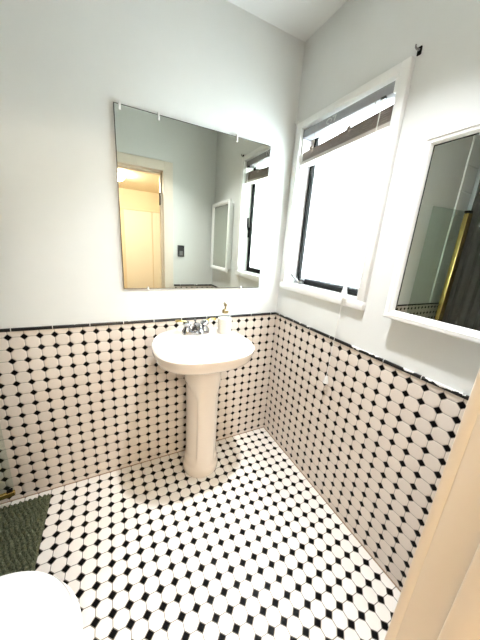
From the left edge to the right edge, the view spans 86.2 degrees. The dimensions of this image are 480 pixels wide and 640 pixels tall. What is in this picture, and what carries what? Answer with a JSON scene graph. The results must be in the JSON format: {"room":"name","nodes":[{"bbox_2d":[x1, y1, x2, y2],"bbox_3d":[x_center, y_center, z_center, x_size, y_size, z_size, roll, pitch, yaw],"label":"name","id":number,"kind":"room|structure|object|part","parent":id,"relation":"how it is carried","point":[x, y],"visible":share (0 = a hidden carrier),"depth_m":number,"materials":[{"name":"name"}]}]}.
{"room":"bathroom","nodes":[
{"label":"bathroom","id":0,"kind":"room"},
{"bbox_2d":[0,0,304,502],"bbox_3d":[-0.674,-0.263,1.270,2.361,2.442,0.058,-4,18,-26],"label":"wall","id":1,"kind":"structure","parent":0,"point":[77,403],"depth_m":1.23,"materials":[{"name":"paint"}]},
{"bbox_2d":[0,427,262,504],"bbox_3d":[-0.777,0.918,1.556,2.163,0.004,0.005,-4,18,-26],"label":"baseboard","id":2,"kind":"structure","parent":1,"relation":"attached to","point":[261,427],"depth_m":1.53,"materials":[{"name":"tile"}]},
{"bbox_2d":[0,312,275,331],"bbox_3d":[-0.717,0.022,1.305,2.163,0.015,0.013,-4,18,-26],"label":"trim","id":3,"kind":"structure","parent":1,"relation":"attached to","point":[270,313],"depth_m":1.33,"materials":[{"name":"tile"}]},
{"bbox_2d":[113,100,270,289],"bbox_3d":[-0.209,-0.570,1.376,0.799,0.816,0.015,-4,18,-26],"label":"wall mirror","id":4,"kind":"object","parent":1,"relation":"attached to","point":[192,198],"visible":1,"depth_m":1.33,"materials":[{"name":"grey mirror"}]},
{"bbox_2d":[0,427,400,639],"bbox_3d":[0.055,1.433,0.048,2.361,0.058,3.712,-4,18,-26],"label":"floor","id":5,"kind":"structure","parent":0,"point":[248,549],"depth_m":1.16,"materials":[{"name":"tile"}]},
{"bbox_2d":[0,488,15,500],"bbox_3d":[-1.283,0.120,0.937,0.494,1.807,0.044,-7,19,-34],"label":"shower door","id":6,"kind":"structure","parent":5,"relation":"on","point":[10,492],"depth_m":1.27,"materials":[{"name":"gold glass"}]},
{"bbox_2d":[0,493,50,575],"bbox_3d":[-1.097,1.018,1.071,0.425,0.031,0.513,-4,18,-26],"label":"bath mat","id":7,"kind":"object","parent":5,"relation":"on","point":[22,524],"visible":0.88,"depth_m":1.19,"materials":[{"name":"green fabric"}]},
{"bbox_2d":[0,571,82,639],"bbox_3d":[-0.563,0.851,0.482,0.458,0.742,0.541,-4,18,-26],"label":"toilet","id":8,"kind":"object","parent":5,"relation":"on","point":[34,605],"visible":1,"depth_m":0.64,"materials":[{"name":"white ceramic"}]},
{"bbox_3d":[-0.597,0.784,0.540,0.458,0.021,0.374,-4,18,-26],"label":"seat","id":9,"kind":"part","parent":8,"relation":"part of","materials":[{"name":"white"}]},
{"bbox_2d":[151,317,254,477],"bbox_3d":[-0.220,0.492,1.422,0.506,0.969,0.495,-4,18,-26],"label":"pedestal sink","id":10,"kind":"object","parent":5,"relation":"on","point":[199,353],"visible":1,"depth_m":1.40,"materials":[{"name":"white ceramic"}]},
{"bbox_2d":[175,317,215,334],"bbox_3d":[-0.227,0.042,1.386,0.228,0.086,0.132,-4,18,-26],"label":"faucet","id":11,"kind":"object","parent":10,"relation":"on","point":[197,329],"depth_m":1.40,"materials":[{"name":"silver metal"}]},
{"bbox_2d":[151,327,254,374],"bbox_3d":[-0.198,0.182,1.335,0.499,0.157,0.488,-4,18,-26],"label":"basin","id":12,"kind":"object","parent":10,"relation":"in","point":[177,351],"depth_m":1.31,"materials":[{"name":"white ceramic"}]},
{"bbox_2d":[218,302,231,333],"bbox_3d":[-0.085,-0.013,1.452,0.081,0.171,0.081,-4,18,-26],"label":"soap dispenser","id":13,"kind":"object","parent":10,"relation":"on","point":[224,322],"visible":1,"depth_m":1.43,"materials":[{"name":"white ceramic"}]},
{"bbox_2d":[226,0,347,41],"bbox_3d":[0.210,-0.834,-0.591,2.361,0.336,3.712,-4,18,-26],"label":"ceiling","id":14,"kind":"structure","parent":0,"point":[300,19],"depth_m":1.21,"materials":[{"name":"paint"}]},
{"bbox_2d":[264,0,479,590],"bbox_3d":[0.648,-0.133,1.129,0.139,2.442,1.437,-4,18,-26],"label":"wall","id":15,"kind":"structure","parent":0,"point":[375,441],"depth_m":1.09,"materials":[{"name":"paint"}]},
{"bbox_2d":[264,427,400,591],"bbox_3d":[0.473,1.023,1.487,0.005,0.004,1.288,-4,18,-26],"label":"baseboard","id":16,"kind":"structure","parent":15,"relation":"attached to","point":[264,427],"depth_m":1.35,"materials":[{"name":"tile"}]},
{"bbox_2d":[279,56,414,310],"bbox_3d":[0.497,-0.579,1.333,0.147,0.929,0.644,-4,18,-26],"label":"window","id":17,"kind":"structure","parent":15,"relation":"in","point":[325,198],"depth_m":1.32,"materials":[{"name":"paint"}]},
{"bbox_3d":[0.445,-0.151,1.441,0.095,0.042,0.644,-4,18,-26],"label":"sill","id":18,"kind":"part","parent":17,"relation":"part of","materials":[{"name":"paint"}]},
{"bbox_3d":[0.531,-0.595,1.343,0.041,0.873,0.543,-4,18,-26],"label":"metal frame","id":19,"kind":"part","parent":17,"relation":"part of","materials":[{"name":"black metal"}]},
{"bbox_3d":[0.519,-0.593,1.337,0.026,0.840,0.508,-4,18,-26],"label":"sash","id":20,"kind":"part","parent":17,"relation":"part of","materials":[{"name":"metal"}]},
{"bbox_3d":[0.525,-0.594,1.340,0.004,0.806,0.473,-4,18,-26],"label":"pane","id":21,"kind":"part","parent":17,"relation":"part of","materials":[{"name":"clear glass"}]},
{"bbox_2d":[301,78,398,383],"bbox_3d":[0.441,-0.348,1.371,0.106,1.320,0.549,-4,18,-26],"label":"window blind","id":22,"kind":"object","parent":17,"relation":"attached to","point":[377,125],"visible":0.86,"depth_m":1.16,"materials":[{"name":"grey fabric"}]},
{"bbox_3d":[0.495,-0.834,1.247,0.058,0.041,0.538,-4,18,-26],"label":"rail","id":23,"kind":"part","parent":22,"relation":"part of","materials":[{"name":"beige"}]},
{"bbox_3d":[0.510,-0.288,1.191,0.029,1.238,0.030,-4,18,-26],"label":"pull cord","id":24,"kind":"part","parent":22,"relation":"part of","materials":[{"name":"white fabric"}]},
{"bbox_3d":[0.532,-0.518,1.111,0.032,0.751,0.006,-4,18,-26],"label":"pull cord","id":25,"kind":"part","parent":22,"relation":"part of","materials":[{"name":"white fabric"}]},
{"bbox_2d":[276,312,469,399],"bbox_3d":[0.536,0.128,1.236,0.013,0.015,1.288,-4,18,-26],"label":"trim","id":26,"kind":"structure","parent":15,"relation":"attached to","point":[446,388],"depth_m":1.06,"materials":[{"name":"tile"}]},
{"bbox_2d":[415,44,422,55],"bbox_3d":[0.620,-0.943,0.893,0.026,0.027,0.014,-4,18,-26],"label":"curtain hook","id":27,"kind":"object","parent":15,"relation":"attached to","point":[418,49],"visible":1,"depth_m":0.89,"materials":[{"name":"metal"}]},
{"bbox_2d":[383,118,479,343],"bbox_3d":[0.710,-0.260,0.776,0.058,0.629,0.420,-4,18,-26],"label":"medicine cabinet","id":28,"kind":"object","parent":15,"relation":"attached to","point":[435,284],"visible":1,"depth_m":0.83,"materials":[{"name":"white paint"}]},
{"bbox_3d":[-0.094,0.116,0.065,2.163,2.442,0.145,-4,18,-26],"label":"wall","id":29,"kind":"structure","parent":0,"visible":0},
{"bbox_2d":[384,368,479,639],"bbox_3d":[0.114,0.278,0.232,0.806,2.068,0.168,-4,18,-26],"label":"door","id":30,"kind":"structure","parent":29,"relation":"in","point":[439,599],"depth_m":0.44,"materials":[{"name":"beige paint"}]}
]}

